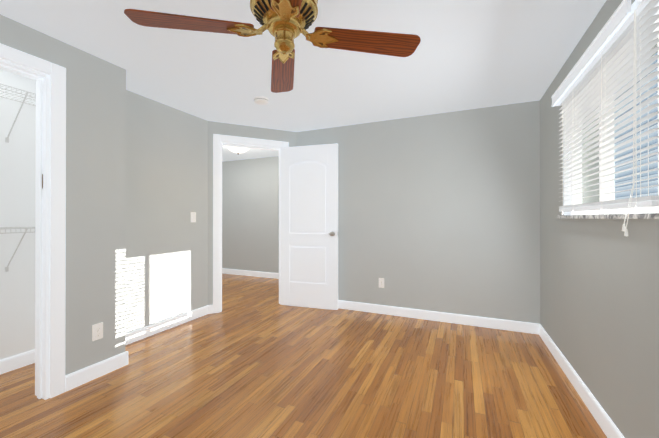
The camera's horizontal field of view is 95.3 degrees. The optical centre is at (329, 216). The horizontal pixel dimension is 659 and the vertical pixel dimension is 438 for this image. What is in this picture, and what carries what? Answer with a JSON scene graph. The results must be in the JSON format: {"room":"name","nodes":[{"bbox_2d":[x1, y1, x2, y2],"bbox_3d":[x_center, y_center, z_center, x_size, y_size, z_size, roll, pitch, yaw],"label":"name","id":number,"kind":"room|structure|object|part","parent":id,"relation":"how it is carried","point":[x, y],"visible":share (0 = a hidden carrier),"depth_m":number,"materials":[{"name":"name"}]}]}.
{"room":"empty bedroom","nodes":[
{"label":"empty bedroom","id":0,"kind":"room"},
{"bbox_2d":[0,69,35,359],"bbox_3d":[-2.851,-0.001,1.349,0.110,2.300,2.617,0,0,24],"label":"wall","id":1,"kind":"structure","parent":0,"point":[17,209],"depth_m":2.29,"materials":[{"name":"white paint"}]},
{"bbox_2d":[0,349,34,373],"bbox_3d":[-2.794,1.098,1.321,0.014,0.102,2.617,0,0,24],"label":"baseboard","id":2,"kind":"structure","parent":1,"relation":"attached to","point":[11,363],"depth_m":2.28,"materials":[{"name":"white wood"}]},
{"bbox_2d":[0,227,35,271],"bbox_3d":[-2.655,0.235,1.273,0.310,0.337,2.597,0,0,24],"label":"closet shelf","id":3,"kind":"object","parent":1,"relation":"attached to","point":[25,232],"visible":0.44,"depth_m":2.15,"materials":[{"name":"white metal"}]},
{"bbox_2d":[0,83,35,142],"bbox_3d":[-2.655,-0.725,1.276,0.310,0.337,2.597,0,0,24],"label":"closet shelf","id":4,"kind":"object","parent":1,"relation":"attached to","point":[7,137],"visible":0.42,"depth_m":2.17,"materials":[{"name":"white metal"}]},
{"bbox_2d":[0,14,110,374],"bbox_3d":[-2.215,-0.002,1.070,0.120,2.300,2.617,0,0,24],"label":"wall","id":5,"kind":"structure","parent":0,"point":[88,189],"depth_m":2.09,"materials":[{"name":"grey paint"}]},
{"bbox_2d":[0,43,65,399],"bbox_3d":[-1.988,0.085,1.585,0.156,2.130,0.922,0,0,24],"label":"door frame","id":6,"kind":"structure","parent":5,"relation":"attached to","point":[57,252],"depth_m":1.93,"materials":[{"name":"white wood"}]},
{"bbox_2d":[65,351,127,391],"bbox_3d":[-1.659,1.101,2.165,0.014,0.102,0.407,0,0,24],"label":"baseboard","id":7,"kind":"structure","parent":5,"relation":"attached to","point":[75,379],"depth_m":2.13,"materials":[{"name":"white wood"}]},
{"bbox_2d":[92,322,102,340],"bbox_3d":[-1.665,0.826,2.160,0.008,0.115,0.070,0,0,24],"label":"outlet","id":8,"kind":"object","parent":5,"relation":"attached to","point":[97,329],"visible":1,"depth_m":2.15,"materials":[{"name":"white plastic"}]},
{"bbox_2d":[110,63,125,357],"bbox_3d":[-1.982,0.003,2.457,0.810,2.300,0.110,0,0,24],"label":"wall","id":9,"kind":"structure","parent":0,"point":[118,223],"depth_m":2.29,"materials":[{"name":"grey paint"}]},
{"bbox_2d":[125,90,207,332],"bbox_3d":[-1.743,0.004,3.063,0.110,2.300,1.193,0,0,24],"label":"wall","id":10,"kind":"structure","parent":0,"point":[166,196],"depth_m":3.06,"materials":[{"name":"grey paint"}]},
{"bbox_2d":[125,305,207,344],"bbox_3d":[-1.686,1.103,3.035,0.014,0.102,1.193,0,0,24],"label":"baseboard","id":11,"kind":"structure","parent":10,"relation":"attached to","point":[146,331],"depth_m":3.04,"materials":[{"name":"white wood"}]},
{"bbox_2d":[191,212,195,221],"bbox_3d":[-1.530,0.005,3.388,0.020,0.115,0.070,0,0,24],"label":"switch plate","id":12,"kind":"object","parent":10,"relation":"attached to","point":[193,216],"visible":1,"depth_m":3.39,"materials":[{"name":"white plastic"}]},
{"bbox_2d":[222,156,278,272],"bbox_3d":[-1.235,0.013,5.835,4.030,2.300,0.110,0,0,24],"label":"wall","id":13,"kind":"structure","parent":0,"point":[250,214],"depth_m":5.91,"materials":[{"name":"grey paint"}]},
{"bbox_2d":[222,268,278,278],"bbox_3d":[-1.260,1.112,5.775,3.810,0.102,0.014,0,0,24],"label":"baseboard","id":14,"kind":"structure","parent":13,"relation":"attached to","point":[251,273],"depth_m":5.88,"materials":[{"name":"white wood"}]},
{"bbox_2d":[208,121,296,304],"bbox_3d":[-0.975,0.007,3.872,1.227,2.300,0.110,0,0,-25],"label":"wall","id":15,"kind":"structure","parent":0,"point":[219,128],"depth_m":3.63,"materials":[{"name":"grey paint"}]},
{"bbox_2d":[208,305,212,313],"bbox_3d":[-1.424,1.105,3.590,0.056,0.102,0.014,0,0,-25],"label":"baseboard","id":16,"kind":"structure","parent":15,"relation":"attached to","point":[210,309],"depth_m":3.58,"materials":[{"name":"white"}]},
{"bbox_2d":[213,134,288,312],"bbox_3d":[-0.999,0.082,3.860,0.938,2.150,0.146,0,0,-25],"label":"door frame","id":17,"kind":"structure","parent":15,"relation":"attached to","point":[217,138],"depth_m":3.64,"materials":[{"name":"white wood"}]},
{"bbox_2d":[281,143,337,309],"bbox_3d":[-0.254,0.122,3.857,0.773,2.057,0.184,0,0,24],"label":"door","id":18,"kind":"structure","parent":17,"relation":"attached to","point":[309,226],"depth_m":3.81,"materials":[{"name":"white wood"}]},
{"bbox_2d":[0,0,605,161],"bbox_3d":[-1.372,-1.177,2.556,6.420,0.060,6.230,0,0,24],"label":"ceiling","id":19,"kind":"structure","parent":0,"point":[470,54],"depth_m":2.17,"materials":[{"name":"white paint"}]},
{"bbox_2d":[226,146,249,154],"bbox_3d":[-1.422,-1.052,4.680,0.424,0.178,0.424,0,0,24],"label":"lamp","id":20,"kind":"object","parent":19,"relation":"attached to","point":[237,150],"visible":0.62,"depth_m":4.60,"materials":[{"name":"white glass"}]},
{"bbox_2d":[254,96,268,104],"bbox_3d":[-0.663,-1.126,2.927,0.140,0.040,0.140,0,0,24],"label":"smoke detector","id":21,"kind":"object","parent":19,"relation":"attached to","point":[261,100],"visible":1,"depth_m":2.89,"materials":[{"name":"white plastic"}]},
{"bbox_2d":[124,0,420,92],"bbox_3d":[-0.208,-0.950,1.389,0.990,0.401,0.990,0,0,35],"label":"fan","id":22,"kind":"object","parent":19,"relation":"hanging from","point":[285,23],"visible":1,"depth_m":1.37,"materials":[{"name":"brown wood"}]},
{"label":"blade","id":23,"kind":"part","parent":22,"relation":"part of","materials":[{"name":"brown wood"}]},
{"bbox_3d":[-0.297,-0.855,1.373,0.065,0.042,0.028,0,0,-10],"label":"arm","id":24,"kind":"part","parent":22,"relation":"part of"},
{"label":"blade","id":25,"kind":"part","parent":22,"relation":"part of","materials":[{"name":"brown wood"}]},
{"label":"blade","id":26,"kind":"part","parent":22,"relation":"part of","materials":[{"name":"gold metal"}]},
{"bbox_3d":[-0.119,-0.855,1.404,0.065,0.042,0.028,0,0,-10],"label":"arm","id":27,"kind":"part","parent":22,"relation":"part of"},
{"label":"blade","id":28,"kind":"part","parent":22,"relation":"part of","materials":[{"name":"brown wood"}]},
{"bbox_2d":[0,273,606,437],"bbox_3d":[-1.372,1.183,2.549,6.420,0.060,6.230,0,0,24],"label":"floor","id":29,"kind":"structure","parent":0,"point":[254,358],"depth_m":2.06,"materials":[{"name":"brown wood"}]},
{"bbox_2d":[297,100,539,323],"bbox_3d":[0.837,0.006,3.559,2.744,2.300,0.110,0,0,24],"label":"wall","id":30,"kind":"structure","parent":0,"point":[440,212],"depth_m":3.31,"materials":[{"name":"grey paint"}]},
{"bbox_2d":[379,278,383,287],"bbox_3d":[0.619,0.790,3.587,0.070,0.115,0.009,0,0,24],"label":"electrical outlet","id":31,"kind":"object","parent":30,"relation":"attached to","point":[381,282],"visible":1,"depth_m":3.58,"materials":[{"name":"white plastic"}]},
{"bbox_2d":[338,300,538,333],"bbox_3d":[0.812,1.105,3.499,2.744,0.102,0.014,0,0,24],"label":"baseboard","id":32,"kind":"structure","parent":30,"relation":"attached to","point":[511,325],"depth_m":3.29,"materials":[{"name":"white wood"}]},
{"bbox_2d":[540,0,658,437],"bbox_3d":[1.466,-0.001,1.306,0.220,2.300,6.230,0,0,24],"label":"wall","id":33,"kind":"structure","parent":0,"point":[599,300],"depth_m":1.68,"materials":[{"name":"grey paint"}]},
{"bbox_2d":[539,324,624,437],"bbox_3d":[1.107,1.096,0.777,0.014,0.102,4.760,0,0,24],"label":"baseboard","id":34,"kind":"structure","parent":33,"relation":"attached to","point":[607,425],"depth_m":1.87,"materials":[{"name":"white wood"}]},
{"bbox_2d":[551,0,658,236],"bbox_3d":[1.515,-0.407,1.692,0.210,0.978,1.286,0,0,24],"label":"window blind","id":35,"kind":"object","parent":33,"relation":"in","point":[619,52],"depth_m":1.47,"materials":[{"name":"white plastic"}]},
{"bbox_3d":[1.468,-0.049,1.668,0.032,0.022,1.179,0,0,24],"label":"rail","id":36,"kind":"part","parent":35,"relation":"part of","materials":[{"name":"white plastic"}]},
{"bbox_2d":[557,213,658,218],"bbox_3d":[1.535,0.000,1.718,0.075,0.023,1.290,0,0,24],"label":"window sill","id":37,"kind":"structure","parent":33,"relation":"attached to","point":[633,216],"depth_m":1.46,"materials":[{"name":"stone"}]},
{"label":"outside","id":38,"kind":"structure","parent":0,"visible":0},
{"bbox_2d":[614,52,657,199],"bbox_3d":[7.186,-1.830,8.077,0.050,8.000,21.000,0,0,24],"label":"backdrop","id":39,"kind":"structure","parent":38,"point":[644,191],"depth_m":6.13,"materials":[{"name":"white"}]}
]}

